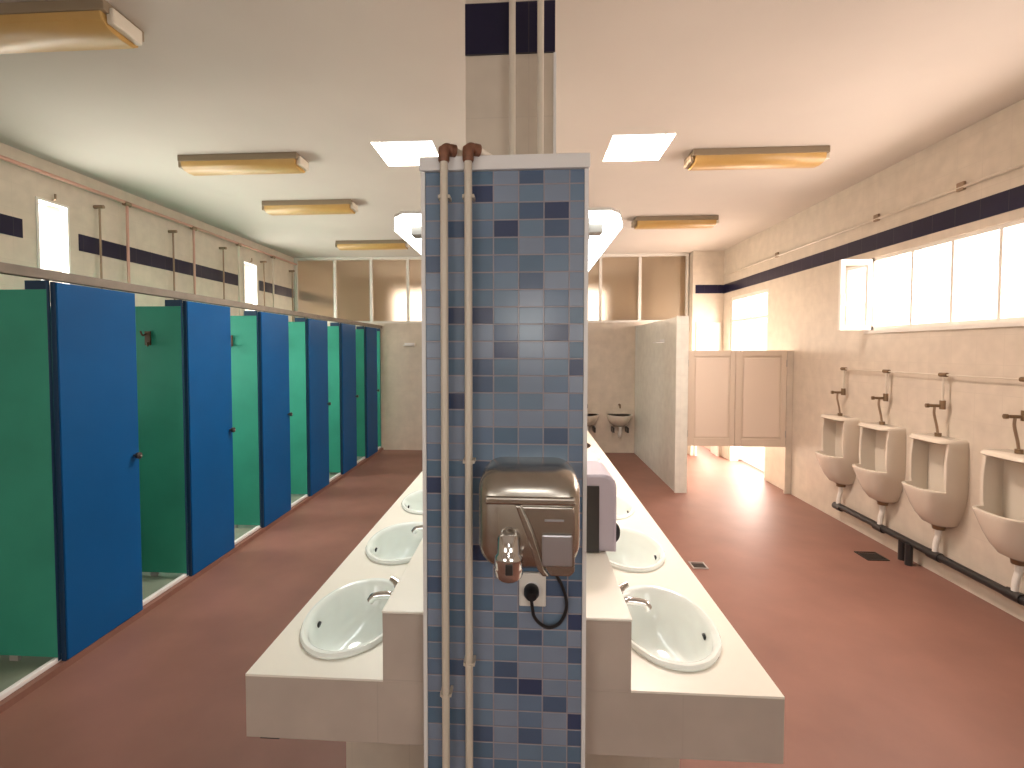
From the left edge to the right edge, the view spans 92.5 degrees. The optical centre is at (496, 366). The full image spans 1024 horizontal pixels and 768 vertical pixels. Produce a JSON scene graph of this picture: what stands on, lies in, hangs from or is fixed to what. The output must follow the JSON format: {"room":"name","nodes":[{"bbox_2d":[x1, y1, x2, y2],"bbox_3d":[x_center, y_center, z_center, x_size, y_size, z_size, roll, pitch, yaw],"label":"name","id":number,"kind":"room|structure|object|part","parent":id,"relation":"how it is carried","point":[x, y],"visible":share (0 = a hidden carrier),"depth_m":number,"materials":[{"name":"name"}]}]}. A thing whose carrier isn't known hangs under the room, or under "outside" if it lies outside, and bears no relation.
{"room":"public restroom","nodes":[
{"label":"public restroom","id":0,"kind":"room"},
{"bbox_2d":[0,142,294,321],"bbox_3d":[-3.839,-0.085,4.250,0.200,3.275,13.200,0,2,4],"label":"wall","id":1,"kind":"structure","parent":0,"point":[19,186],"depth_m":4.78,"materials":[{"name":"beige paint"}]},
{"bbox_2d":[35,194,70,283],"bbox_3d":[-3.755,-0.700,4.149,0.098,1.509,0.288,0,2,4],"label":"window","id":2,"kind":"structure","parent":1,"relation":"in","point":[64,210],"depth_m":4.25,"materials":[{"name":"white paint"}]},
{"bbox_2d":[0,213,293,297],"bbox_3d":[-3.746,-1.101,4.059,0.006,0.150,12.900,0,2,4],"label":"trim","id":3,"kind":"structure","parent":1,"relation":"attached to","point":[9,225],"depth_m":5.12,"materials":[{"name":"tile"}]},
{"bbox_2d":[0,155,296,315],"bbox_3d":[-3.684,-1.012,3.978,0.046,1.186,8.740,0,2,4],"label":"supply pipe","id":4,"kind":"object","parent":1,"relation":"attached to","point":[126,204],"visible":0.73,"depth_m":4.98,"materials":[{"name":"beige metal"}]},
{"bbox_2d":[219,247,226,298],"bbox_3d":[-3.419,-0.986,6.368,0.367,1.144,0.032,0,2,4],"label":"shower riser","id":5,"kind":"object","parent":1,"relation":"attached to","point":[220,248],"visible":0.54,"depth_m":6.36,"materials":[{"name":"brown"}]},
{"bbox_2d":[243,258,257,312],"bbox_3d":[-3.570,-0.806,7.081,0.098,1.519,0.348,0,2,4],"label":"window","id":6,"kind":"structure","parent":1,"relation":"in","point":[254,266],"depth_m":7.22,"materials":[{"name":"white paint"}]},
{"bbox_2d":[260,261,266,305],"bbox_3d":[-3.357,-1.020,7.346,0.367,1.144,0.032,0,2,4],"label":"shower riser","id":7,"kind":"object","parent":1,"relation":"attached to","point":[263,262],"visible":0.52,"depth_m":7.34,"materials":[{"name":"brown"}]},
{"bbox_2d":[0,448,365,691],"bbox_3d":[-2.957,1.512,4.936,1.479,0.035,6.969,0,2,4],"label":"floor","id":8,"kind":"structure","parent":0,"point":[11,672],"depth_m":2.65,"materials":[{"name":"tile"}]},
{"bbox_2d":[0,280,61,660],"bbox_3d":[-3.082,0.561,2.628,1.500,2.025,0.019,0,2,4],"label":"wall","id":9,"kind":"structure","parent":8,"relation":"on","point":[30,625],"depth_m":2.58,"materials":[{"name":"green laminate"}]},
{"bbox_2d":[50,282,142,660],"bbox_3d":[-2.276,0.556,2.846,0.080,2.020,0.518,0,2,4],"label":"door","id":10,"kind":"structure","parent":9,"relation":"in","point":[93,330],"depth_m":2.79,"materials":[{"name":"blue laminate"}]},
{"bbox_3d":[-2.248,0.553,3.064,0.044,0.042,0.041,0,2,4],"label":"knob","id":11,"kind":"part","parent":10,"relation":"part of","materials":[{"name":"grey metal"}]},
{"bbox_2d":[0,448,382,713],"bbox_3d":[-2.188,1.514,4.888,0.062,0.035,6.969,0,2,4],"label":"trim","id":12,"kind":"structure","parent":9,"relation":"attached to","point":[22,692],"depth_m":3.13,"materials":[{"name":"ceramic"}]},
{"bbox_2d":[0,446,380,700],"bbox_3d":[-2.205,1.483,4.888,0.029,0.026,6.969,0,2,4],"label":"shower curb","id":13,"kind":"object","parent":12,"relation":"on","point":[52,662],"visible":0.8,"depth_m":3.21,"materials":[{"name":"white ceramic"}]},
{"bbox_2d":[50,300,188,575],"bbox_3d":[-3.022,0.528,3.580,1.500,2.025,0.080,0,2,4],"label":"wall","id":14,"kind":"structure","parent":8,"relation":"on","point":[159,329],"depth_m":3.56,"materials":[{"name":"green laminate"}]},
{"bbox_2d":[183,301,235,575],"bbox_3d":[-2.214,0.522,3.829,0.080,2.020,0.518,0,2,4],"label":"door","id":15,"kind":"structure","parent":14,"relation":"in","point":[209,431],"depth_m":3.77,"materials":[{"name":"blue laminate"}]},
{"bbox_2d":[183,311,260,527],"bbox_3d":[-2.959,0.494,4.563,1.500,2.025,0.080,0,2,4],"label":"wall","id":16,"kind":"structure","parent":8,"relation":"on","point":[244,329],"depth_m":4.54,"materials":[{"name":"green laminate"}]},
{"bbox_2d":[93,205,104,288],"bbox_3d":[-3.535,-0.923,4.533,0.367,1.144,0.032,0,2,4],"label":"shower riser","id":17,"kind":"object","parent":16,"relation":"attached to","point":[99,207],"visible":0.54,"depth_m":4.53,"materials":[{"name":"brown metal"}]},
{"bbox_2d":[258,311,292,527],"bbox_3d":[-2.152,0.487,4.811,0.080,2.020,0.518,0,2,4],"label":"door","id":18,"kind":"structure","parent":16,"relation":"in","point":[273,332],"depth_m":4.76,"materials":[{"name":"blue laminate"}]},
{"bbox_2d":[258,318,307,495],"bbox_3d":[-2.897,0.460,5.545,1.500,2.025,0.080,0,2,4],"label":"wall","id":19,"kind":"structure","parent":8,"relation":"on","point":[298,438],"depth_m":5.52,"materials":[{"name":"green laminate"}]},
{"bbox_2d":[168,230,177,299],"bbox_3d":[-3.476,-0.955,5.471,0.367,1.144,0.032,0,2,4],"label":"shower riser","id":20,"kind":"object","parent":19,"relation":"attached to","point":[169,231],"visible":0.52,"depth_m":5.46,"materials":[{"name":"brown"}]},
{"bbox_2d":[0,262,381,328],"bbox_3d":[-2.181,-0.554,4.816,0.047,0.050,6.969,0,2,4],"label":"rail","id":21,"kind":"object","parent":19,"relation":"on","point":[5,268],"visible":0.98,"depth_m":3.12,"materials":[{"name":"beige metal"}]},
{"bbox_2d":[306,318,330,495],"bbox_3d":[-2.090,0.453,5.794,0.080,2.020,0.518,0,2,4],"label":"door","id":22,"kind":"structure","parent":19,"relation":"in","point":[316,330],"depth_m":5.74,"materials":[{"name":"blue laminate"}]},
{"bbox_2d":[306,323,340,472],"bbox_3d":[-2.835,0.425,6.528,1.500,2.025,0.080,0,2,4],"label":"wall","id":23,"kind":"structure","parent":8,"relation":"on","point":[334,410],"depth_m":6.51,"materials":[{"name":"green laminate"}]},
{"bbox_2d":[340,323,358,473],"bbox_3d":[-2.027,0.419,6.776,0.080,2.020,0.518,0,2,4],"label":"door","id":24,"kind":"structure","parent":23,"relation":"in","point":[348,395],"depth_m":6.72,"materials":[{"name":"blue laminate"}]},
{"bbox_2d":[340,326,365,457],"bbox_3d":[-2.773,0.391,7.510,1.500,2.025,0.080,0,2,4],"label":"wall","id":25,"kind":"structure","parent":8,"relation":"on","point":[360,347],"depth_m":7.49,"materials":[{"name":"green laminate"}]},
{"bbox_2d":[364,327,379,457],"bbox_3d":[-1.965,0.385,7.758,0.080,2.020,0.518,0,2,4],"label":"door","id":26,"kind":"structure","parent":25,"relation":"in","point":[370,334],"depth_m":7.71,"materials":[{"name":"blue laminate"}]},
{"bbox_2d":[364,329,380,445],"bbox_3d":[-2.722,0.363,8.316,1.500,2.025,0.080,0,2,4],"label":"wall","id":27,"kind":"structure","parent":8,"relation":"on","point":[378,330],"depth_m":8.29,"materials":[{"name":"green laminate"}]},
{"bbox_2d":[289,270,294,321],"bbox_3d":[-3.302,-1.051,8.223,0.367,1.144,0.032,0,2,4],"label":"shower riser","id":28,"kind":"object","parent":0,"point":[291,271],"visible":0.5,"depth_m":8.22,"materials":[{"name":"brown"}]},
{"bbox_2d":[327,322,689,453],"bbox_3d":[-0.169,0.338,8.274,6.620,2.150,0.120,0,2,4],"label":"wall","id":29,"kind":"structure","parent":0,"point":[611,346],"depth_m":8.13,"materials":[{"name":"beige tile"}]},
{"bbox_2d":[403,343,414,345],"bbox_3d":[-1.473,-0.380,8.221,0.180,0.050,0.100,0,2,4],"label":"soap shelf","id":30,"kind":"object","parent":29,"relation":"attached to","point":[406,344],"visible":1,"depth_m":8.26,"materials":[{"name":"white ceramic"}]},
{"bbox_2d":[294,253,688,323],"bbox_3d":[-0.173,-1.298,8.217,6.609,1.123,0.060,0,2,4],"label":"window","id":31,"kind":"structure","parent":29,"relation":"in","point":[654,287],"depth_m":8.29,"materials":[{"name":"white paint"}]},
{"bbox_3d":[-3.103,-1.302,8.402,0.636,1.040,0.008,0,2,4],"label":"frosted pane","id":32,"kind":"part","parent":31,"relation":"part of","materials":[{"name":"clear glass"}]},
{"bbox_3d":[-2.450,-1.301,8.360,0.586,1.040,0.008,0,2,4],"label":"frosted pane","id":33,"kind":"part","parent":31,"relation":"part of","materials":[{"name":"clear glass"}]},
{"bbox_3d":[-1.821,-1.299,8.321,0.586,1.040,0.008,0,2,4],"label":"frosted pane","id":34,"kind":"part","parent":31,"relation":"part of","materials":[{"name":"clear glass"}]},
{"bbox_3d":[-1.192,-1.298,8.281,0.586,1.040,0.008,0,2,4],"label":"frosted pane","id":35,"kind":"part","parent":31,"relation":"part of","materials":[{"name":"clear glass"}]},
{"bbox_3d":[1.358,-1.292,8.120,0.656,1.040,0.008,0,2,4],"label":"frosted pane","id":36,"kind":"part","parent":31,"relation":"part of","materials":[{"name":"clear glass"}]},
{"bbox_3d":[2.027,-1.291,8.077,0.596,1.040,0.008,0,2,4],"label":"frosted pane","id":37,"kind":"part","parent":31,"relation":"part of","materials":[{"name":"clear glass"}]},
{"bbox_3d":[2.723,-1.289,8.033,0.711,1.040,0.008,0,2,4],"label":"frosted pane","id":38,"kind":"part","parent":31,"relation":"part of","materials":[{"name":"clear glass"}]},
{"bbox_2d":[587,404,598,432],"bbox_3d":[1.475,0.878,7.983,0.400,0.553,0.291,0,2,4],"label":"basin","id":39,"kind":"object","parent":29,"relation":"attached to","point":[592,419],"visible":0.34,"depth_m":7.94,"materials":[{"name":"beige ceramic"}]},
{"bbox_3d":[1.475,0.876,7.982,0.400,0.195,0.290,0,2,4],"label":"bowl","id":40,"kind":"part","parent":39,"relation":"part of","materials":[{"name":"beige ceramic"}]},
{"bbox_2d":[607,404,631,437],"bbox_3d":[2.004,0.879,7.949,0.400,0.553,0.291,0,2,4],"label":"basin","id":41,"kind":"object","parent":29,"relation":"attached to","point":[619,420],"visible":1,"depth_m":7.94,"materials":[{"name":"beige ceramic"}]},
{"bbox_3d":[2.004,0.877,7.949,0.400,0.195,0.290,0,2,4],"label":"bowl","id":42,"kind":"part","parent":41,"relation":"part of","materials":[{"name":"beige ceramic"}]},
{"bbox_2d":[0,0,1023,257],"bbox_3d":[-0.197,-1.773,3.961,7.500,0.120,13.600,0,2,4],"label":"ceiling","id":43,"kind":"structure","parent":0,"point":[880,83],"depth_m":3.07,"materials":[{"name":"paint"}]},
{"bbox_2d":[0,0,143,53],"bbox_3d":[-2.268,-1.600,2.344,1.066,0.114,0.240,0,2,4],"label":"ceiling light","id":44,"kind":"object","parent":43,"relation":"attached to","point":[51,25],"visible":1,"depth_m":2.25,"materials":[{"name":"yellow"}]},
{"bbox_2d":[177,152,308,175],"bbox_3d":[-2.081,-1.659,4.035,1.026,0.114,0.220,0,2,4],"label":"ceiling light","id":45,"kind":"object","parent":43,"relation":"attached to","point":[273,162],"visible":1,"depth_m":3.95,"materials":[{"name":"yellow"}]},
{"bbox_2d":[262,199,357,214],"bbox_3d":[-1.999,-1.701,5.251,0.996,0.114,0.220,0,2,4],"label":"ceiling light","id":46,"kind":"object","parent":43,"relation":"attached to","point":[328,206],"visible":1,"depth_m":5.16,"materials":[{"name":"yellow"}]},
{"bbox_2d":[264,204,355,214],"bbox_3d":[-1.999,-1.676,5.252,0.920,0.064,0.207,0,2,4],"label":"diffuser","id":47,"kind":"object","parent":46,"relation":"attached to","point":[272,209],"depth_m":5.17,"materials":[{"name":"yellow plastic"}]},
{"bbox_2d":[335,240,409,250],"bbox_3d":[-1.805,-1.766,7.131,1.066,0.114,0.220,0,2,4],"label":"ceiling light","id":48,"kind":"object","parent":43,"relation":"attached to","point":[342,245],"visible":0.89,"depth_m":7.04,"materials":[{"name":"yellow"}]},
{"bbox_2d":[337,243,407,250],"bbox_3d":[-1.805,-1.741,7.132,0.990,0.064,0.207,0,2,4],"label":"diffuser","id":49,"kind":"object","parent":48,"relation":"attached to","point":[341,246],"depth_m":7.05,"materials":[{"name":"yellow plastic"}]},
{"bbox_2d":[382,141,435,151],"bbox_3d":[-0.709,-1.873,3.940,0.530,0.080,0.540,0,2,4],"label":"window","id":50,"kind":"structure","parent":43,"relation":"attached to","point":[409,145],"depth_m":4.11,"materials":[{"name":"white glass"}]},
{"bbox_2d":[609,134,664,146],"bbox_3d":[1.095,-1.869,3.826,0.515,0.080,0.560,0,2,4],"label":"window","id":51,"kind":"structure","parent":43,"relation":"attached to","point":[644,139],"depth_m":3.99,"materials":[{"name":"white glass"}]},
{"bbox_2d":[631,215,718,228],"bbox_3d":[2.123,-1.722,5.862,0.986,0.114,0.220,0,2,4],"label":"ceiling light","id":52,"kind":"object","parent":43,"relation":"attached to","point":[699,221],"visible":1,"depth_m":5.77,"materials":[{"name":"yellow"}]},
{"bbox_2d":[634,220,716,228],"bbox_3d":[2.123,-1.697,5.862,0.910,0.064,0.207,0,2,4],"label":"diffuser","id":53,"kind":"object","parent":52,"relation":"attached to","point":[638,224],"depth_m":5.78,"materials":[{"name":"yellow plastic"}]},
{"bbox_2d":[684,145,829,170],"bbox_3d":[2.060,-1.654,3.913,1.066,0.114,0.220,0,2,4],"label":"ceiling light","id":54,"kind":"object","parent":43,"relation":"attached to","point":[786,157],"visible":1,"depth_m":3.83,"materials":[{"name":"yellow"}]},
{"bbox_2d":[688,152,826,170],"bbox_3d":[2.060,-1.629,3.914,0.990,0.064,0.207,0,2,4],"label":"diffuser","id":55,"kind":"object","parent":54,"relation":"attached to","point":[700,160],"depth_m":3.84,"materials":[{"name":"yellow plastic"}]},
{"bbox_2d":[0,446,1023,767],"bbox_3d":[-0.197,1.619,4.079,7.500,0.120,13.600,0,2,4],"label":"floor","id":56,"kind":"structure","parent":0,"point":[892,663],"depth_m":2.83,"materials":[{"name":"ceramic"}]},
{"bbox_2d":[419,153,590,767],"bbox_3d":[0.026,0.569,1.361,0.412,2.168,0.302,0,2,4],"label":"pillar","id":57,"kind":"structure","parent":56,"relation":"on","point":[530,212],"depth_m":1.21,"materials":[{"name":"blue tile"}]},
{"bbox_2d":[394,211,420,253],"bbox_3d":[-0.184,-0.407,2.228,0.133,0.080,1.850,0,2,4],"label":"wall lamp","id":58,"kind":"object","parent":57,"relation":"attached to","point":[407,224],"visible":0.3,"depth_m":1.35,"materials":[{"name":"white paint"}]},
{"bbox_3d":[-0.203,-0.372,1.353,0.060,0.026,0.040,0,2,4],"label":"bracket arm","id":59,"kind":"part","parent":58,"relation":"part of","materials":[{"name":"grey"}]},
{"bbox_3d":[-0.179,0.590,1.258,0.010,2.133,0.054,0,2,4],"label":"corner trim","id":60,"kind":"part","parent":57,"relation":"part of","materials":[{"name":"white plastic"}]},
{"bbox_2d":[438,0,515,767],"bbox_3d":[-0.048,0.017,1.314,0.052,3.275,0.334,1,2,30],"label":"pipe","id":61,"kind":"object","parent":57,"relation":"attached to","point":[446,150],"visible":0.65,"depth_m":1.19,"materials":[{"name":"beige"}]},
{"bbox_2d":[462,0,543,767],"bbox_3d":[0.027,0.017,1.307,0.055,3.275,0.347,2,3,38],"label":"pipe","id":62,"kind":"object","parent":57,"relation":"attached to","point":[471,149],"visible":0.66,"depth_m":1.18,"materials":[{"name":"beige"}]},
{"bbox_2d":[465,0,555,154],"bbox_3d":[0.049,-0.493,1.616,0.272,2.274,0.276,0,2,4],"label":"column","id":63,"kind":"structure","parent":57,"relation":"on","point":[486,21],"depth_m":1.47,"materials":[{"name":"beige paint"}]},
{"bbox_2d":[479,457,579,583],"bbox_3d":[0.073,0.343,1.118,0.232,0.236,0.184,0,2,4],"label":"dryer","id":64,"kind":"object","parent":57,"relation":"attached to","point":[529,507],"visible":1,"depth_m":1.08,"materials":[{"name":"metal"}]},
{"bbox_2d":[524,576,567,628],"bbox_3d":[0.120,0.558,1.190,0.110,0.175,0.034,0,2,-2],"label":"power cable","id":65,"kind":"object","parent":64,"relation":"hanging from","point":[531,590],"visible":0.91,"depth_m":1.19,"materials":[{"name":"black rubber"}]},
{"bbox_3d":[0.131,0.400,1.067,0.066,0.071,0.008,0,2,4],"label":"sensor plate","id":66,"kind":"part","parent":64,"relation":"part of","materials":[{"name":"grey metal"}]},
{"bbox_2d":[519,571,545,606],"bbox_3d":[0.088,0.548,1.210,0.066,0.084,0.013,0,2,4],"label":"wall socket","id":67,"kind":"object","parent":57,"relation":"attached to","point":[536,578],"visible":0.65,"depth_m":1.21,"materials":[{"name":"white paint"}]},
{"bbox_3d":[0.216,0.591,1.233,0.010,2.133,0.054,0,2,4],"label":"corner trim","id":68,"kind":"part","parent":57,"relation":"part of","materials":[{"name":"white plastic"}]},
{"bbox_2d":[586,461,619,551],"bbox_3d":[0.316,0.497,1.779,0.235,0.267,0.226,0,2,4],"label":"dispenser","id":69,"kind":"object","parent":57,"relation":"attached to","point":[603,532],"visible":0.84,"depth_m":1.67,"materials":[{"name":"grey plastic"}]},
{"bbox_3d":[0.274,0.518,1.673,0.148,0.228,0.008,0,2,4],"label":"panel","id":70,"kind":"part","parent":69,"relation":"part of","materials":[{"name":"grey plastic"}]},
{"bbox_3d":[0.416,0.579,1.715,0.029,0.075,0.015,1,2,26],"label":"lever","id":71,"kind":"part","parent":69,"relation":"part of","materials":[{"name":"black plastic"}]},
{"bbox_2d":[588,207,622,270],"bbox_3d":[0.345,-0.406,2.195,0.127,0.080,1.850,0,2,4],"label":"wall lamp","id":72,"kind":"object","parent":57,"relation":"attached to","point":[605,223],"visible":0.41,"depth_m":1.37,"materials":[{"name":"white glass"}]},
{"bbox_3d":[0.255,-0.371,1.325,0.057,0.026,0.040,0,2,4],"label":"bracket arm","id":73,"kind":"part","parent":72,"relation":"part of","materials":[{"name":"grey metal"}]},
{"bbox_2d":[245,430,784,767],"bbox_3d":[0.182,1.064,3.813,1.417,1.008,5.045,0,2,4],"label":"countertop","id":74,"kind":"structure","parent":56,"relation":"on","point":[640,712],"depth_m":1.32,"materials":[{"name":"stone"}]},
{"bbox_2d":[300,576,398,659],"bbox_3d":[-0.459,0.833,1.627,0.332,0.267,0.477,0,2,4],"label":"washbasin","id":75,"kind":"object","parent":74,"relation":"in","point":[346,622],"visible":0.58,"depth_m":1.72,"materials":[{"name":"white ceramic"}]},
{"bbox_2d":[367,576,398,603],"bbox_3d":[-0.361,0.756,1.619,0.136,0.113,0.054,0,2,4],"label":"tap","id":76,"kind":"object","parent":74,"relation":"on","point":[377,595],"depth_m":1.61,"materials":[{"name":"silver metal"}]},
{"bbox_2d":[365,522,422,564],"bbox_3d":[-0.420,0.811,2.238,0.332,0.267,0.477,0,2,4],"label":"washbasin","id":77,"kind":"object","parent":74,"relation":"in","point":[396,544],"visible":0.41,"depth_m":2.37,"materials":[{"name":"white ceramic"}]},
{"bbox_2d":[401,489,422,514],"bbox_3d":[-0.382,0.790,2.850,0.332,0.267,0.477,0,2,4],"label":"washbasin","id":78,"kind":"object","parent":74,"relation":"in","point":[412,503],"visible":0.23,"depth_m":2.94,"materials":[{"name":"white ceramic"}]},
{"bbox_2d":[411,525,422,533],"bbox_3d":[-0.323,0.735,2.231,0.136,0.113,0.054,0,2,4],"label":"tap","id":79,"kind":"object","parent":74,"relation":"on","point":[417,528],"depth_m":2.22,"materials":[{"name":"silver metal"}]},
{"bbox_2d":[587,452,601,461],"bbox_3d":[0.679,0.751,3.968,0.332,0.267,0.477,0,2,4],"label":"washbasin","id":80,"kind":"object","parent":74,"relation":"in","point":[591,456],"visible":0.12,"depth_m":4.08,"materials":[{"name":"white ceramic"}]},
{"bbox_2d":[616,494,634,519],"bbox_3d":[0.603,0.793,2.772,0.332,0.267,0.477,0,2,4],"label":"washbasin","id":81,"kind":"object","parent":74,"relation":"in","point":[625,508],"visible":0.16,"depth_m":2.83,"materials":[{"name":"white ceramic"}]},
{"bbox_2d":[606,526,664,571],"bbox_3d":[0.565,0.814,2.173,0.332,0.267,0.477,0,2,4],"label":"washbasin","id":82,"kind":"object","parent":74,"relation":"in","point":[636,550],"visible":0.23,"depth_m":2.29,"materials":[{"name":"white ceramic"}]},
{"bbox_2d":[619,582,651,610],"bbox_3d":[0.430,0.757,1.579,0.136,0.113,0.054,0,2,4],"label":"tap","id":83,"kind":"object","parent":74,"relation":"on","point":[634,601],"depth_m":1.57,"materials":[{"name":"silver metal"}]},
{"bbox_2d":[619,582,721,671],"bbox_3d":[0.527,0.835,1.575,0.332,0.267,0.477,0,2,4],"label":"washbasin","id":84,"kind":"object","parent":74,"relation":"in","point":[669,630],"visible":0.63,"depth_m":1.67,"materials":[{"name":"white ceramic"}]},
{"bbox_2d":[688,561,708,568],"bbox_3d":[1.589,1.564,3.864,0.120,0.006,0.120,0,2,4],"label":"floor drain","id":85,"kind":"object","parent":56,"relation":"on","point":[695,565],"visible":1,"depth_m":3.86,"materials":[{"name":"grey metal"}]},
{"bbox_2d":[854,551,889,560],"bbox_3d":[3.088,1.558,4.039,0.170,0.006,0.170,0,2,4],"label":"floor drain","id":86,"kind":"object","parent":56,"relation":"on","point":[872,556],"visible":1,"depth_m":4.03,"materials":[{"name":"grey metal"}]},
{"bbox_2d":[832,502,1023,605],"bbox_3d":[3.216,1.492,3.001,0.079,0.209,3.690,0,2,4],"label":"pipe","id":87,"kind":"object","parent":56,"relation":"on","point":[906,545],"visible":0.96,"depth_m":3.74,"materials":[{"name":"black metal"}]},
{"bbox_3d":[3.284,1.478,3.974,0.052,0.170,0.052,0,2,4],"label":"drop leg","id":88,"kind":"part","parent":87,"relation":"part of","materials":[{"name":"black"}]},
{"bbox_3d":[3.258,1.482,3.876,0.052,0.170,0.052,0,2,4],"label":"drop leg","id":89,"kind":"part","parent":87,"relation":"part of","materials":[{"name":"black"}]},
{"bbox_2d":[634,316,688,492],"bbox_3d":[2.256,0.410,6.924,0.140,2.100,2.269,0,2,4],"label":"wall","id":90,"kind":"structure","parent":0,"point":[661,369],"depth_m":6.31,"materials":[{"name":"paint"}]},
{"bbox_2d":[687,350,735,445],"bbox_3d":[2.532,0.371,5.806,0.547,1.135,0.048,0,2,4],"label":"door","id":91,"kind":"structure","parent":90,"relation":"in","point":[711,373],"depth_m":5.80,"materials":[{"name":"beige wood"}]},
{"bbox_3d":[2.542,0.362,5.801,0.377,0.935,0.008,0,2,4],"label":"panel","id":92,"kind":"part","parent":91,"relation":"part of","materials":[{"name":"beige wood"}]},
{"bbox_2d":[688,250,723,455],"bbox_3d":[3.369,-0.214,7.960,0.480,3.275,0.260,0,2,4],"label":"wall","id":93,"kind":"structure","parent":0,"point":[705,267],"depth_m":7.80,"materials":[{"name":"beige paint"}]},
{"bbox_2d":[694,322,720,455],"bbox_3d":[3.379,0.354,7.975,0.378,2.139,0.290,0,2,4],"label":"door","id":94,"kind":"structure","parent":93,"relation":"in","point":[716,326],"depth_m":7.85,"materials":[{"name":"white paint"}]},
{"bbox_2d":[695,285,723,292],"bbox_3d":[3.378,-1.238,7.791,0.434,0.135,0.006,0,2,4],"label":"trim","id":95,"kind":"structure","parent":93,"relation":"attached to","point":[698,288],"depth_m":7.79,"materials":[{"name":"tile"}]},
{"bbox_2d":[698,99,1023,621],"bbox_3d":[3.446,-0.069,3.790,0.200,3.275,13.200,0,2,4],"label":"wall","id":96,"kind":"structure","parent":0,"point":[802,305],"depth_m":4.11,"materials":[{"name":"beige tile"}]},
{"bbox_2d":[729,288,768,478],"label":"door","id":97,"kind":"structure","parent":96,"relation":"in","point":[744,336],"depth_m":7.46,"materials":[{"name":"white paint"}]},
{"bbox_2d":[783,350,793,493],"bbox_3d":[3.433,0.653,5.771,0.072,1.695,0.030,0,2,4],"label":"post","id":98,"kind":"object","parent":96,"relation":"attached to","point":[790,353],"visible":1,"depth_m":5.76,"materials":[{"name":"beige wood"}]},
{"bbox_2d":[734,350,786,446],"bbox_3d":[3.100,0.373,5.770,0.579,1.135,0.048,0,2,4],"label":"door","id":99,"kind":"structure","parent":98,"relation":"attached to","point":[760,375],"depth_m":5.76,"materials":[{"name":"beige wood"}]},
{"bbox_3d":[3.110,0.363,5.765,0.409,0.935,0.008,0,2,4],"label":"panel","id":100,"kind":"part","parent":99,"relation":"part of","materials":[{"name":"beige wood"}]},
{"bbox_2d":[815,414,859,503],"bbox_3d":[3.279,0.905,4.777,0.252,0.861,0.350,0,2,4],"label":"urinal","id":101,"kind":"object","parent":96,"relation":"attached to","point":[840,435],"visible":0.97,"depth_m":4.68,"materials":[{"name":"beige ceramic"}]},
{"bbox_2d":[831,367,846,415],"bbox_3d":[3.315,0.238,4.755,0.121,0.473,0.063,0,2,9],"label":"valve","id":102,"kind":"object","parent":101,"relation":"on","point":[843,390],"visible":1,"depth_m":4.75,"materials":[{"name":"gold metal"}]},
{"bbox_2d":[723,185,1023,293],"bbox_3d":[3.262,-1.052,2.478,0.006,0.140,10.628,0,2,4],"label":"trim","id":103,"kind":"structure","parent":96,"relation":"attached to","point":[1011,199],"depth_m":4.03,"materials":[{"name":"tile"}]},
{"bbox_2d":[723,163,1023,275],"bbox_3d":[3.304,-1.287,3.260,0.022,0.078,9.010,0,2,4],"label":"cable conduit","id":104,"kind":"object","parent":96,"relation":"attached to","point":[961,186],"visible":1,"depth_m":3.99,"materials":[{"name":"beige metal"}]},
{"bbox_2d":[852,422,905,524],"bbox_3d":[3.243,0.925,4.213,0.252,0.861,0.350,0,2,4],"label":"urinal","id":105,"kind":"object","parent":96,"relation":"attached to","point":[880,470],"visible":1,"depth_m":4.13,"materials":[{"name":"beige ceramic"}]},
{"bbox_2d":[871,369,890,424],"bbox_3d":[3.279,0.257,4.192,0.121,0.473,0.063,0,2,9],"label":"valve","id":106,"kind":"object","parent":105,"relation":"on","point":[885,397],"visible":1,"depth_m":4.18,"materials":[{"name":"beige"}]},
{"bbox_2d":[838,218,1023,333],"bbox_3d":[3.242,-0.597,3.078,0.420,0.680,2.850,0,2,4],"label":"window","id":107,"kind":"structure","parent":96,"relation":"in","point":[873,266],"depth_m":3.72,"materials":[{"name":"white paint"}]},
{"bbox_3d":[3.254,-0.655,4.454,0.270,0.640,0.030,0,2,4],"label":"casement frame","id":108,"kind":"part","parent":107,"relation":"part of","materials":[{"name":"white paint"}]},
{"bbox_3d":[3.367,-0.272,3.081,0.170,0.029,2.850,0,2,4],"label":"sill","id":109,"kind":"part","parent":107,"relation":"part of","materials":[{"name":"white paint"}]},
{"bbox_2d":[846,368,1018,379],"bbox_3d":[3.251,0.075,3.085,0.010,0.010,3.400,0,2,4],"label":"pipe","id":110,"kind":"object","parent":96,"relation":"attached to","point":[846,368],"visible":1,"depth_m":3.56,"materials":[{"name":"beige"}]},
{"bbox_2d":[902,433,968,551],"bbox_3d":[3.207,0.945,3.640,0.252,0.861,0.350,0,2,4],"label":"urinal","id":111,"kind":"object","parent":96,"relation":"attached to","point":[936,488],"visible":1,"depth_m":3.57,"materials":[{"name":"beige ceramic"}]},
{"bbox_2d":[925,372,948,436],"bbox_3d":[3.243,0.277,3.618,0.121,0.473,0.063,0,2,9],"label":"valve","id":112,"kind":"object","parent":111,"relation":"on","point":[942,403],"visible":1,"depth_m":3.61,"materials":[{"name":"beige metal"}]},
{"bbox_2d":[972,449,1023,591],"bbox_3d":[3.169,0.966,3.041,0.252,0.861,0.350,0,2,4],"label":"urinal","id":113,"kind":"object","parent":96,"relation":"attached to","point":[999,514],"visible":1,"depth_m":3.09,"materials":[{"name":"beige ceramic"}]},
{"bbox_2d":[1002,377,1023,453],"bbox_3d":[3.205,0.298,3.020,0.121,0.473,0.063,0,2,9],"label":"valve","id":114,"kind":"object","parent":113,"relation":"on","point":[1018,450],"visible":1,"depth_m":3.02,"materials":[{"name":"beige"}]},
{"label":"outside","id":115,"kind":"structure","parent":0,"visible":0},
{"bbox_2d":[742,459,763,470],"bbox_3d":[6.225,1.497,8.180,4.800,0.120,9.000,0,2,4],"label":"ground","id":116,"kind":"structure","parent":115,"point":[759,464],"depth_m":7.43,"materials":[{"name":"white"}]}
]}

